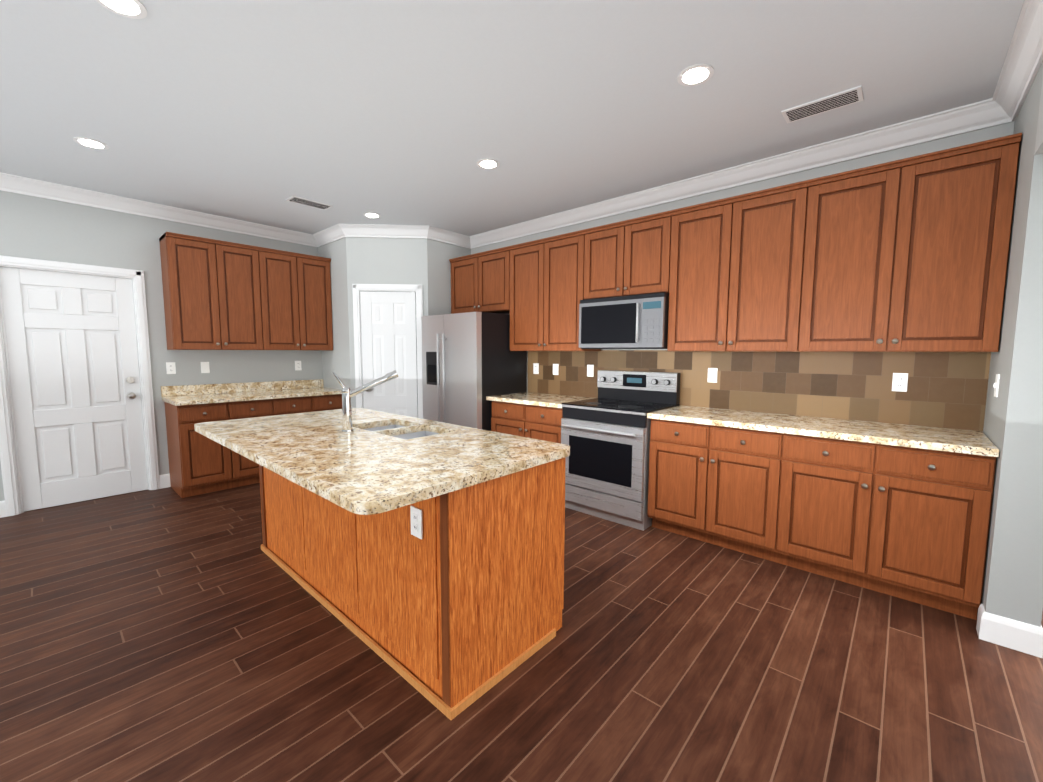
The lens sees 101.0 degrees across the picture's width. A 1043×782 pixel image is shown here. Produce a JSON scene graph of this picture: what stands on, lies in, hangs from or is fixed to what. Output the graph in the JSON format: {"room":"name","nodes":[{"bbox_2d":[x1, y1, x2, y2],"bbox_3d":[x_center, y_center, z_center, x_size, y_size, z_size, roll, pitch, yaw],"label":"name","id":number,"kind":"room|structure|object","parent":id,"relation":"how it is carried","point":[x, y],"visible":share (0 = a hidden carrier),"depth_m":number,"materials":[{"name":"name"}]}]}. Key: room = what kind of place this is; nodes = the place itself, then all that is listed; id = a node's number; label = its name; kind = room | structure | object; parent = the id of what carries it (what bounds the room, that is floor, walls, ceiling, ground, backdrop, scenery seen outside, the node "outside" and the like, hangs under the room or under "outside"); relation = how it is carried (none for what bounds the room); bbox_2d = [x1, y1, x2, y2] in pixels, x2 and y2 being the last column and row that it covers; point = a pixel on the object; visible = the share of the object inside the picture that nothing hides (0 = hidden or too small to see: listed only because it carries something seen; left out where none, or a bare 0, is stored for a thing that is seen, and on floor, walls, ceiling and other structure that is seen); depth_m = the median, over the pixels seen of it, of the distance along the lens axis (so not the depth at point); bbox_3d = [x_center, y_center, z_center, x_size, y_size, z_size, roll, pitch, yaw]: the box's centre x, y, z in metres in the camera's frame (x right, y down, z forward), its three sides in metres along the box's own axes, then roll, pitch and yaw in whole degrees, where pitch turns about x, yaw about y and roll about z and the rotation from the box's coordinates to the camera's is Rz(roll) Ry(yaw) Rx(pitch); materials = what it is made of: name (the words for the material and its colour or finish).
{"room":"kitchen","nodes":[
{"label":"kitchen","id":0,"kind":"room"},
{"bbox_2d":[0,190,322,500],"bbox_3d":[-4.682,-0.297,3.012,0.120,2.740,9.000,5,7,42],"label":"wall","id":1,"kind":"structure","parent":0,"point":[33,227],"depth_m":4.12,"materials":[{"name":"paint"}]},
{"bbox_2d":[0,500,6,517],"bbox_3d":[-5.930,1.131,1.647,0.014,0.135,5.091,5,7,42],"label":"baseboard","id":2,"kind":"structure","parent":1,"relation":"attached to","point":[2,503],"depth_m":3.52,"materials":[{"name":"white wood"}]},
{"bbox_2d":[0,255,159,516],"bbox_3d":[-3.939,-0.055,3.832,0.168,2.114,0.977,5,7,42],"label":"door","id":3,"kind":"structure","parent":1,"relation":"attached to","point":[77,419],"depth_m":3.79,"materials":[{"name":"white wood"}]},
{"bbox_2d":[0,172,323,246],"bbox_3d":[-5.023,-1.556,2.344,0.100,0.115,7.720,5,7,42],"label":"crown molding","id":4,"kind":"structure","parent":1,"relation":"attached to","point":[8,182],"depth_m":4.01,"materials":[{"name":"white wood"}]},
{"bbox_2d":[166,362,175,373],"bbox_3d":[-3.480,-0.227,4.268,0.009,0.116,0.072,5,7,42],"label":"outlet","id":5,"kind":"object","parent":1,"relation":"attached to","point":[170,367],"depth_m":4.27,"materials":[{"name":"white plastic"}]},
{"bbox_2d":[201,362,209,372],"bbox_3d":[-3.292,-0.245,4.475,0.014,0.116,0.072,5,7,42],"label":"outlet","id":6,"kind":"object","parent":1,"relation":"attached to","point":[204,365],"depth_m":4.47,"materials":[{"name":"white plastic"}]},
{"bbox_2d":[159,232,270,349],"bbox_3d":[-3.099,-0.956,4.384,0.327,1.070,0.815,5,7,42],"label":"upper cabinet","id":7,"kind":"object","parent":1,"relation":"attached to","point":[221,295],"depth_m":4.23,"materials":[{"name":"brown wood"}]},
{"bbox_2d":[161,379,323,394],"bbox_3d":[-3.010,-0.047,4.802,0.020,0.100,1.576,5,7,42],"label":"backsplash","id":8,"kind":"structure","parent":1,"relation":"attached to","point":[204,389],"depth_m":4.69,"materials":[{"name":"beige stone"}]},
{"bbox_2d":[295,361,301,369],"bbox_3d":[-2.679,-0.305,5.159,0.009,0.116,0.072,5,7,42],"label":"outlet","id":9,"kind":"object","parent":1,"relation":"attached to","point":[297,363],"depth_m":5.16,"materials":[{"name":"white plastic"}]},
{"bbox_2d":[267,248,332,349],"bbox_3d":[-2.638,-1.001,4.896,0.327,1.070,0.815,5,7,42],"label":"upper cabinet","id":10,"kind":"object","parent":1,"relation":"attached to","point":[300,284],"depth_m":4.82,"materials":[{"name":"brown wood"}]},
{"bbox_2d":[318,237,470,407],"bbox_3d":[-1.559,-0.503,5.388,1.350,2.740,1.280,5,7,42],"label":"wall","id":11,"kind":"structure","parent":0,"point":[425,263],"depth_m":4.88,"materials":[{"name":"paint"}]},
{"bbox_2d":[352,284,422,418],"bbox_3d":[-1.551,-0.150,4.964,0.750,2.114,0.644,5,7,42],"label":"door","id":12,"kind":"structure","parent":11,"relation":"attached to","point":[387,328],"depth_m":4.89,"materials":[{"name":"white wood"}]},
{"bbox_2d":[420,225,467,247],"bbox_3d":[-0.859,-1.780,4.961,0.100,0.115,0.571,5,7,42],"label":"crown molding","id":13,"kind":"structure","parent":11,"relation":"attached to","point":[426,231],"depth_m":4.92,"materials":[{"name":"white wood"}]},
{"bbox_2d":[0,0,1024,235],"bbox_3d":[-0.897,-1.420,-0.167,9.840,0.100,9.720,5,7,42],"label":"ceiling","id":14,"kind":"structure","parent":0,"point":[401,112],"depth_m":2.30,"materials":[{"name":"paint"}]},
{"bbox_2d":[73,137,108,149],"bbox_3d":[-2.870,-1.650,2.867,0.169,0.006,0.169,0,5,-3],"label":"recessed light","id":15,"kind":"object","parent":14,"relation":"in","point":[91,143],"depth_m":2.86,"materials":[{"name":"white"}]},
{"bbox_2d":[95,0,146,18],"bbox_3d":[-1.595,-1.540,1.703,0.169,0.006,0.169,0,5,-3],"label":"recessed light","id":16,"kind":"object","parent":14,"relation":"in","point":[134,9],"depth_m":1.73,"materials":[{"name":"white"}]},
{"bbox_2d":[286,195,332,209],"bbox_3d":[-1.970,-1.749,4.003,0.160,0.010,0.360,5,7,42],"label":"air vent","id":17,"kind":"object","parent":14,"relation":"in","point":[295,199],"depth_m":3.98,"materials":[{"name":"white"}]},
{"bbox_2d":[363,212,380,217],"bbox_3d":[-1.515,-1.782,4.359,0.169,0.006,0.169,0,5,-3],"label":"recessed light","id":18,"kind":"object","parent":14,"relation":"in","point":[368,214],"depth_m":4.36,"materials":[{"name":"white"}]},
{"bbox_2d":[477,159,499,168],"bbox_3d":[-0.245,-1.668,3.160,0.169,0.006,0.169,0,5,-3],"label":"recessed light","id":19,"kind":"object","parent":14,"relation":"in","point":[483,163],"depth_m":3.15,"materials":[{"name":"white"}]},
{"bbox_2d":[677,64,713,85],"bbox_3d":[0.867,-1.571,2.142,0.169,0.006,0.169,0,5,-3],"label":"recessed light","id":20,"kind":"object","parent":14,"relation":"in","point":[696,74],"depth_m":2.14,"materials":[{"name":"white"}]},
{"bbox_2d":[781,86,863,123],"bbox_3d":[1.674,-1.590,2.399,0.360,0.010,0.160,5,7,42],"label":"air vent","id":21,"kind":"object","parent":14,"relation":"in","point":[829,103],"depth_m":2.38,"materials":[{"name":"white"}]},
{"bbox_2d":[0,483,1042,781],"bbox_3d":[-0.907,1.408,0.091,9.840,0.100,9.720,5,7,42],"label":"floor","id":22,"kind":"structure","parent":0,"point":[166,635],"depth_m":1.81,"materials":[{"name":"brown wood"}]},
{"bbox_2d":[165,399,280,497],"bbox_3d":[-3.024,0.518,4.397,0.608,0.876,0.842,5,7,42],"label":"base cabinet","id":23,"kind":"object","parent":22,"relation":"on","point":[199,463],"depth_m":4.08,"materials":[{"name":"brown wood"}]},
{"bbox_2d":[161,387,341,406],"bbox_3d":[-2.776,0.042,4.600,0.648,0.038,1.576,5,7,42],"label":"countertop","id":24,"kind":"structure","parent":23,"relation":"on","point":[294,392],"depth_m":4.35,"materials":[{"name":"beige stone"}]},
{"bbox_2d":[281,395,341,414],"bbox_3d":[-2.548,0.471,4.927,0.608,0.876,0.842,5,7,42],"label":"base cabinet","id":25,"kind":"object","parent":22,"relation":"on","point":[311,403],"depth_m":4.73,"materials":[{"name":"brown wood"}]},
{"bbox_2d":[194,410,569,719],"bbox_3d":[-0.888,0.707,2.409,2.120,0.876,1.096,5,7,42],"label":"kitchen island","id":26,"kind":"object","parent":22,"relation":"on","point":[424,558],"depth_m":1.84,"materials":[{"name":"brown wood"}]},
{"bbox_2d":[346,422,453,445],"bbox_3d":[-0.721,0.350,2.547,0.670,0.212,0.360,5,7,42],"label":"sink","id":27,"kind":"object","parent":26,"relation":"in","point":[402,433],"depth_m":2.53,"materials":[{"name":"silver metal"}]},
{"bbox_2d":[421,312,526,430],"bbox_3d":[-0.552,0.048,4.809,0.910,1.755,0.807,5,7,42],"label":"fridge","id":28,"kind":"object","parent":22,"relation":"on","point":[471,361],"visible":0.56,"depth_m":4.45,"materials":[{"name":"silver metal"}]},
{"bbox_2d":[490,400,562,442],"bbox_3d":[0.231,0.537,4.319,0.923,0.876,0.608,5,7,42],"label":"base cabinet","id":29,"kind":"object","parent":22,"relation":"on","point":[524,420],"depth_m":4.05,"materials":[{"name":"brown wood"}]},
{"bbox_2d":[486,392,593,407],"bbox_3d":[0.212,0.082,4.269,0.945,0.038,0.648,5,7,42],"label":"countertop","id":30,"kind":"structure","parent":29,"relation":"on","point":[540,400],"depth_m":4.16,"materials":[{"name":"beige stone"}]},
{"bbox_2d":[561,370,679,530],"bbox_3d":[0.823,0.439,3.688,0.772,1.190,0.707,5,7,42],"label":"range","id":31,"kind":"object","parent":22,"relation":"on","point":[605,435],"visible":0.92,"depth_m":3.50,"materials":[{"name":"silver metal"}]},
{"bbox_2d":[647,420,797,565],"bbox_3d":[1.510,0.645,3.179,0.936,0.876,0.608,5,7,42],"label":"base cabinet","id":32,"kind":"object","parent":22,"relation":"on","point":[730,488],"depth_m":2.91,"materials":[{"name":"brown wood"}]},
{"bbox_2d":[790,436,998,619],"bbox_3d":[2.119,0.697,2.636,0.955,0.876,0.608,5,7,42],"label":"base cabinet","id":33,"kind":"object","parent":22,"relation":"on","point":[902,511],"depth_m":2.33,"materials":[{"name":"brown wood"}]},
{"bbox_2d":[647,405,998,455],"bbox_3d":[1.805,0.217,2.848,1.765,0.038,0.648,5,7,42],"label":"countertop","id":34,"kind":"structure","parent":33,"relation":"on","point":[968,442],"depth_m":2.57,"materials":[{"name":"beige stone"}]},
{"bbox_2d":[471,121,1014,431],"bbox_3d":[0.584,-0.407,4.413,6.090,2.740,0.120,5,7,42],"label":"wall","id":35,"kind":"structure","parent":0,"point":[989,133],"depth_m":3.06,"materials":[{"name":"paint"}]},
{"bbox_2d":[449,246,508,313],"bbox_3d":[-0.374,-1.208,4.898,0.957,0.642,0.327,5,7,42],"label":"upper cabinet","id":36,"kind":"object","parent":35,"relation":"attached to","point":[479,281],"depth_m":4.74,"materials":[{"name":"brown wood"}]},
{"bbox_2d":[501,229,600,350],"bbox_3d":[0.323,-0.936,4.295,1.042,1.070,0.327,5,7,42],"label":"upper cabinet","id":37,"kind":"object","parent":35,"relation":"attached to","point":[549,277],"depth_m":4.13,"materials":[{"name":"brown wood"}]},
{"bbox_2d":[589,210,672,298],"bbox_3d":[0.961,-1.110,3.706,0.792,0.612,0.327,5,7,42],"label":"upper cabinet","id":38,"kind":"object","parent":35,"relation":"attached to","point":[631,256],"depth_m":3.54,"materials":[{"name":"brown wood"}]},
{"bbox_2d":[579,292,668,348],"bbox_3d":[0.924,-0.581,3.715,0.780,0.433,0.439,5,7,42],"label":"microwave","id":39,"kind":"object","parent":38,"relation":"attached to","point":[639,321],"visible":0.98,"depth_m":3.54,"materials":[{"name":"silver plastic"}]},
{"bbox_2d":[468,99,987,248],"bbox_3d":[0.951,-1.670,3.823,4.320,0.115,0.100,5,7,42],"label":"crown molding","id":40,"kind":"structure","parent":35,"relation":"attached to","point":[970,117],"depth_m":3.06,"materials":[{"name":"white wood"}]},
{"bbox_2d":[667,177,820,351],"bbox_3d":[1.584,-0.829,3.171,1.007,1.070,0.327,5,7,42],"label":"upper cabinet","id":41,"kind":"object","parent":35,"relation":"attached to","point":[743,268],"depth_m":2.98,"materials":[{"name":"brown wood"}]},
{"bbox_2d":[528,350,990,430],"bbox_3d":[1.377,-0.110,3.639,3.503,0.468,0.008,5,7,42],"label":"wall tiles","id":42,"kind":"structure","parent":35,"relation":"attached to","point":[946,389],"depth_m":3.03,"materials":[{"name":"brown tile"}]},
{"bbox_2d":[533,363,538,373],"bbox_3d":[0.158,-0.245,4.711,0.072,0.116,0.010,5,7,42],"label":"outlet","id":43,"kind":"object","parent":42,"relation":"attached to","point":[535,365],"depth_m":4.71,"materials":[{"name":"white plastic"}]},
{"bbox_2d":[553,364,558,374],"bbox_3d":[0.359,-0.228,4.532,0.072,0.116,0.010,5,7,42],"label":"outlet","id":44,"kind":"object","parent":42,"relation":"attached to","point":[555,366],"depth_m":4.53,"materials":[{"name":"white plastic"}]},
{"bbox_2d":[587,365,593,376],"bbox_3d":[0.680,-0.200,4.246,0.072,0.116,0.010,5,7,42],"label":"outlet","id":45,"kind":"object","parent":42,"relation":"attached to","point":[590,368],"depth_m":4.24,"materials":[{"name":"white plastic"}]},
{"bbox_2d":[708,368,717,382],"bbox_3d":[1.544,-0.127,3.476,0.072,0.116,0.010,5,7,42],"label":"outlet","id":46,"kind":"object","parent":42,"relation":"attached to","point":[712,372],"depth_m":3.47,"materials":[{"name":"white plastic"}]},
{"bbox_2d":[892,373,907,391],"bbox_3d":[2.393,-0.055,2.719,0.072,0.116,0.010,5,7,42],"label":"outlet","id":47,"kind":"object","parent":42,"relation":"attached to","point":[899,381],"depth_m":2.72,"materials":[{"name":"white plastic"}]},
{"bbox_2d":[813,133,1021,351],"bbox_3d":[2.220,-0.775,2.604,0.948,1.070,0.327,5,7,42],"label":"upper cabinet","id":48,"kind":"object","parent":35,"relation":"attached to","point":[909,254],"depth_m":2.40,"materials":[{"name":"brown wood"}]},
{"bbox_2d":[977,61,1042,626],"bbox_3d":[-0.254,0.078,-0.937,0.170,2.740,9.000,5,7,42],"label":"wall","id":49,"kind":"structure","parent":0,"point":[1013,571],"depth_m":1.95,"materials":[{"name":"paint"}]},
{"bbox_2d":[993,374,999,396],"bbox_3d":[2.439,-0.029,2.212,0.014,0.116,0.072,5,7,42],"label":"light switch","id":50,"kind":"object","parent":49,"relation":"attached to","point":[996,385],"depth_m":2.19,"materials":[{"name":"white plastic"}]},
{"bbox_2d":[984,0,1042,126],"bbox_3d":[-0.350,-1.237,-0.966,0.100,0.115,9.000,5,7,42],"label":"crown molding","id":51,"kind":"structure","parent":49,"relation":"attached to","point":[1022,62],"depth_m":1.98,"materials":[{"name":"white wood"}]},
{"bbox_2d":[1011,619,1042,657],"bbox_3d":[2.639,1.102,2.288,0.044,0.135,0.940,5,7,42],"label":"baseboard","id":52,"kind":"structure","parent":49,"relation":"attached to","point":[1023,637],"depth_m":1.95,"materials":[{"name":"white wood"}]}
]}

